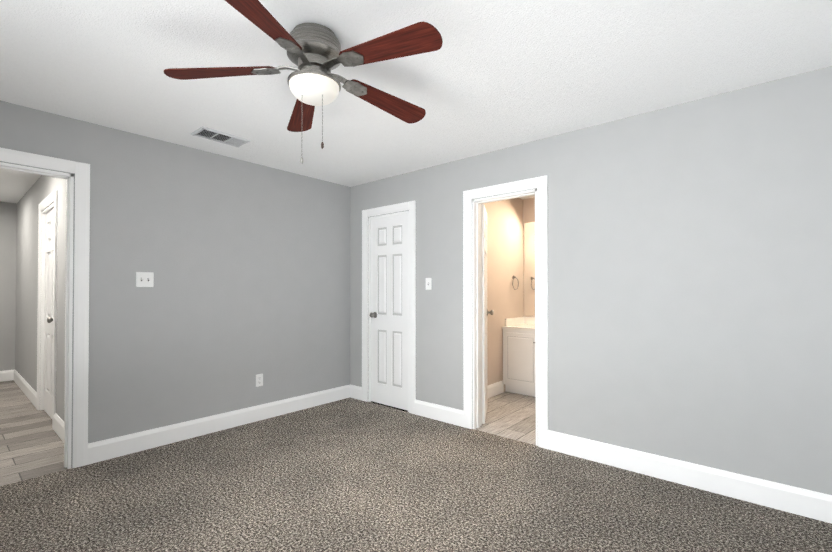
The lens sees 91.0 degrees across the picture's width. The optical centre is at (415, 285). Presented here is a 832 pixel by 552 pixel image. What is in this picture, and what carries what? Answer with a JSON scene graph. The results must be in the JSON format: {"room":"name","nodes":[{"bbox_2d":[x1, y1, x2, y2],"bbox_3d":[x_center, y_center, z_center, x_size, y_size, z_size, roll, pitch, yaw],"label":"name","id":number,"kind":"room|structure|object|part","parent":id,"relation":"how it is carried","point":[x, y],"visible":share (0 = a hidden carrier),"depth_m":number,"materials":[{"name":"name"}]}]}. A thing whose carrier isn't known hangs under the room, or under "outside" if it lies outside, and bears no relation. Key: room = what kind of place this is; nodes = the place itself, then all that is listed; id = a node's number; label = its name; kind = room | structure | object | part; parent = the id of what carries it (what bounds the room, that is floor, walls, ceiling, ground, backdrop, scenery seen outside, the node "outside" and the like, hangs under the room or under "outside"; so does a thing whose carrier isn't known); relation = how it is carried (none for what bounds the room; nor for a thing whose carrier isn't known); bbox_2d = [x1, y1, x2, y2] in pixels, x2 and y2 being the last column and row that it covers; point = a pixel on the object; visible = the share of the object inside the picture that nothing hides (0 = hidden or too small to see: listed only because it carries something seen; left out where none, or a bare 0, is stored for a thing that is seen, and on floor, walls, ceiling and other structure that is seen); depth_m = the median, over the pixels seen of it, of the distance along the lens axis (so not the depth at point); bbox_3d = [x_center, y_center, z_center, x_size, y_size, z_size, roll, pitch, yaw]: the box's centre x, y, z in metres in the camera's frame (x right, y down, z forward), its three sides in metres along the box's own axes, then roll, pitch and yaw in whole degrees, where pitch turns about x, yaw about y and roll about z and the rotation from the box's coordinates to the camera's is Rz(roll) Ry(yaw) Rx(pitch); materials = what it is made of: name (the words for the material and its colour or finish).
{"room":"empty bedroom","nodes":[
{"label":"empty bedroom","id":0,"kind":"room"},
{"bbox_2d":[0,202,16,370],"bbox_3d":[-5.995,0.072,5.204,0.120,2.440,1.520,-1,-1,41],"label":"wall","id":1,"kind":"structure","parent":0,"point":[8,222],"depth_m":5.59,"materials":[{"name":"grey paint"}]},
{"bbox_2d":[0,370,12,381],"bbox_3d":[-5.940,1.219,5.151,0.016,0.145,1.230,-1,-1,41],"label":"baseboard","id":2,"kind":"structure","parent":1,"relation":"attached to","point":[7,375],"depth_m":5.56,"materials":[{"name":"white paint"}]},
{"bbox_2d":[0,380,66,485],"bbox_3d":[-4.403,1.304,3.821,4.320,0.046,1.520,-1,-1,41],"label":"floor","id":3,"kind":"structure","parent":0,"point":[31,444],"depth_m":3.35,"materials":[{"name":"laminate"}]},
{"bbox_2d":[15,175,65,420],"bbox_3d":[-3.946,0.063,4.365,4.080,2.440,0.120,-1,-1,41],"label":"wall","id":4,"kind":"structure","parent":0,"point":[41,189],"depth_m":4.58,"materials":[{"name":"grey paint"}]},
{"bbox_2d":[13,369,36,408],"bbox_3d":[-4.744,1.217,4.950,2.092,0.145,0.016,-1,-1,41],"label":"baseboard","id":5,"kind":"structure","parent":4,"relation":"attached to","point":[28,390],"depth_m":4.82,"materials":[{"name":"white paint"}]},
{"bbox_2d":[44,208,53,418],"bbox_3d":[-3.552,0.258,4.001,0.768,2.030,0.167,-1,-1,41],"label":"hall door","id":6,"kind":"structure","parent":4,"relation":"in","point":[48,312],"depth_m":4.06,"materials":[{"name":"white paint"}]},
{"bbox_2d":[53,413,63,441],"bbox_3d":[-2.828,1.199,3.301,1.012,0.145,0.016,-1,-1,41],"label":"baseboard","id":7,"kind":"structure","parent":4,"relation":"attached to","point":[58,424],"depth_m":3.47,"materials":[{"name":"white paint"}]},
{"bbox_2d":[0,101,350,467],"bbox_3d":[-2.113,0.052,3.276,0.120,2.440,4.240,-1,-1,41],"label":"wall","id":8,"kind":"structure","parent":0,"point":[246,263],"depth_m":3.47,"materials":[{"name":"grey paint"}]},
{"bbox_2d":[136,272,153,286],"bbox_3d":[-2.106,-0.049,3.178,0.020,0.116,0.118,-1,-1,41],"label":"switch plate","id":9,"kind":"object","parent":8,"relation":"attached to","point":[144,279],"visible":1,"depth_m":3.18,"materials":[{"name":"white plastic"}]},
{"bbox_2d":[88,384,351,464],"bbox_3d":[-1.546,1.205,3.819,0.016,0.145,2.417,-1,-1,41],"label":"baseboard","id":10,"kind":"structure","parent":8,"relation":"attached to","point":[98,451],"depth_m":3.50,"materials":[{"name":"white paint"}]},
{"bbox_2d":[256,374,262,386],"bbox_3d":[-1.490,0.898,3.892,0.009,0.116,0.072,-1,-1,41],"label":"electrical outlet plate","id":11,"kind":"object","parent":8,"relation":"attached to","point":[259,379],"visible":1,"depth_m":3.89,"materials":[{"name":"white plastic"}]},
{"bbox_2d":[0,398,831,551],"bbox_3d":[-0.457,1.282,1.838,4.250,0.050,4.000,-1,-1,41],"label":"floor carpet","id":12,"kind":"object","parent":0,"point":[349,475],"visible":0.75,"depth_m":2.39,"materials":[{"name":"carpet"}]},
{"bbox_2d":[0,0,831,202],"bbox_3d":[-1.429,-1.201,3.953,8.690,0.080,6.140,-1,-1,41],"label":"ceiling","id":13,"kind":"structure","parent":0,"point":[490,76],"depth_m":2.21,"materials":[{"name":"white paint"}]},
{"bbox_2d":[191,126,250,146],"bbox_3d":[-1.526,-1.163,3.205,0.210,0.012,0.370,-1,-1,41],"label":"ceiling vent","id":14,"kind":"object","parent":13,"relation":"in","point":[217,136],"visible":0.96,"depth_m":3.19,"materials":[{"name":"white metal"}]},
{"bbox_2d":[164,0,442,163],"bbox_3d":[-0.441,-0.872,1.935,1.276,0.621,1.276,-1,-1,41],"label":"ceiling fan","id":15,"kind":"object","parent":13,"relation":"hanging from","point":[316,55],"visible":1,"depth_m":1.84,"materials":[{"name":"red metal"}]},
{"bbox_3d":[-0.902,-0.995,1.902,0.500,0.006,0.148,-5,12,-4],"label":"blade","id":16,"kind":"part","parent":15,"relation":"part of","materials":[{"name":"brown wood"}]},
{"label":"blade","id":17,"kind":"part","parent":15,"relation":"part of","materials":[{"name":"brown wood"}]},
{"bbox_3d":[-0.641,-0.991,2.326,0.148,0.006,0.500,-13,-1,-23],"label":"blade","id":18,"kind":"part","parent":15,"relation":"part of","materials":[{"name":"brown wood"}]},
{"bbox_3d":[-0.480,-0.909,1.933,0.232,0.075,0.232,-1,-1,41],"label":"lamp shade","id":19,"kind":"part","parent":15,"relation":"part of","materials":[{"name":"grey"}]},
{"bbox_3d":[-0.158,-0.992,2.208,0.500,0.006,0.148,7,-17,-40],"label":"blade","id":20,"kind":"part","parent":15,"relation":"part of","materials":[{"name":"brown wood"}]},
{"label":"blade","id":21,"kind":"part","parent":15,"relation":"part of","materials":[{"name":"brown wood"}]},
{"bbox_2d":[483,198,522,391],"bbox_3d":[0.825,0.067,4.797,0.120,2.440,1.900,-1,-1,41],"label":"wall","id":22,"kind":"structure","parent":0,"point":[504,247],"depth_m":4.95,"materials":[{"name":"paint"}]},
{"bbox_2d":[481,204,493,423],"bbox_3d":[0.675,0.259,4.045,0.167,2.030,0.578,0,-1,13],"label":"bathroom door","id":23,"kind":"structure","parent":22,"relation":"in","point":[485,312],"depth_m":3.79,"materials":[{"name":"white paint"}]},
{"bbox_2d":[488,380,503,397],"bbox_3d":[0.655,1.212,4.484,0.016,0.145,1.220,-1,-1,41],"label":"baseboard","id":24,"kind":"structure","parent":22,"relation":"attached to","point":[496,388],"depth_m":4.78,"materials":[{"name":"white paint"}]},
{"bbox_2d":[512,275,518,289],"bbox_3d":[1.250,-0.042,5.172,0.036,0.185,0.160,-1,-1,41],"label":"towel ring","id":25,"kind":"object","parent":22,"relation":"attached to","point":[513,277],"visible":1,"depth_m":5.17,"materials":[{"name":"silver metal"}]},
{"bbox_2d":[475,391,535,444],"bbox_3d":[1.482,1.308,4.140,1.955,0.046,2.020,-1,-1,41],"label":"floor","id":26,"kind":"structure","parent":0,"point":[510,415],"depth_m":3.99,"materials":[{"name":"laminate"}]},
{"bbox_2d":[502,317,535,396],"bbox_3d":[1.570,0.826,4.848,0.921,0.923,0.587,-1,-1,41],"label":"vanity cabinet","id":27,"kind":"object","parent":26,"relation":"on","point":[518,355],"visible":0.46,"depth_m":4.82,"materials":[{"name":"white paint"}]},
{"bbox_2d":[523,197,534,316],"bbox_3d":[2.147,0.068,4.834,1.835,2.440,0.120,-1,-1,41],"label":"wall","id":28,"kind":"structure","parent":0,"point":[528,210],"depth_m":5.36,"materials":[{"name":"paint"}]},
{"bbox_2d":[524,222,534,315],"bbox_3d":[1.765,-0.220,5.082,0.894,1.220,0.006,-1,-1,41],"label":"bathroom mirror","id":29,"kind":"object","parent":28,"relation":"attached to","point":[529,269],"visible":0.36,"depth_m":5.32,"materials":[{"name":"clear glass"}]},
{"bbox_2d":[350,66,831,494],"bbox_3d":[0.932,0.053,3.373,4.370,2.440,0.120,-1,-1,41],"label":"wall","id":30,"kind":"structure","parent":0,"point":[690,282],"depth_m":2.64,"materials":[{"name":"grey paint"}]},
{"bbox_2d":[370,213,407,410],"bbox_3d":[-0.273,0.262,4.378,0.578,2.030,0.167,-1,-1,41],"label":"closet door","id":31,"kind":"structure","parent":30,"relation":"in","point":[389,311],"depth_m":4.36,"materials":[{"name":"white paint"}]},
{"bbox_2d":[426,278,431,289],"bbox_3d":[0.117,-0.021,3.983,0.072,0.116,0.020,-1,-1,41],"label":"switch plate","id":32,"kind":"object","parent":30,"relation":"attached to","point":[428,283],"visible":1,"depth_m":3.98,"materials":[{"name":"white plastic"}]},
{"bbox_2d":[415,400,462,426],"bbox_3d":[0.213,1.206,3.890,0.584,0.145,0.016,-1,-1,41],"label":"baseboard","id":33,"kind":"structure","parent":30,"relation":"attached to","point":[449,415],"depth_m":3.87,"materials":[{"name":"white paint"}]},
{"bbox_2d":[548,430,831,523],"bbox_3d":[1.734,1.192,2.581,1.857,0.145,0.016,-1,-1,41],"label":"baseboard","id":34,"kind":"structure","parent":30,"relation":"attached to","point":[797,500],"depth_m":2.53,"materials":[{"name":"white paint"}]}
]}

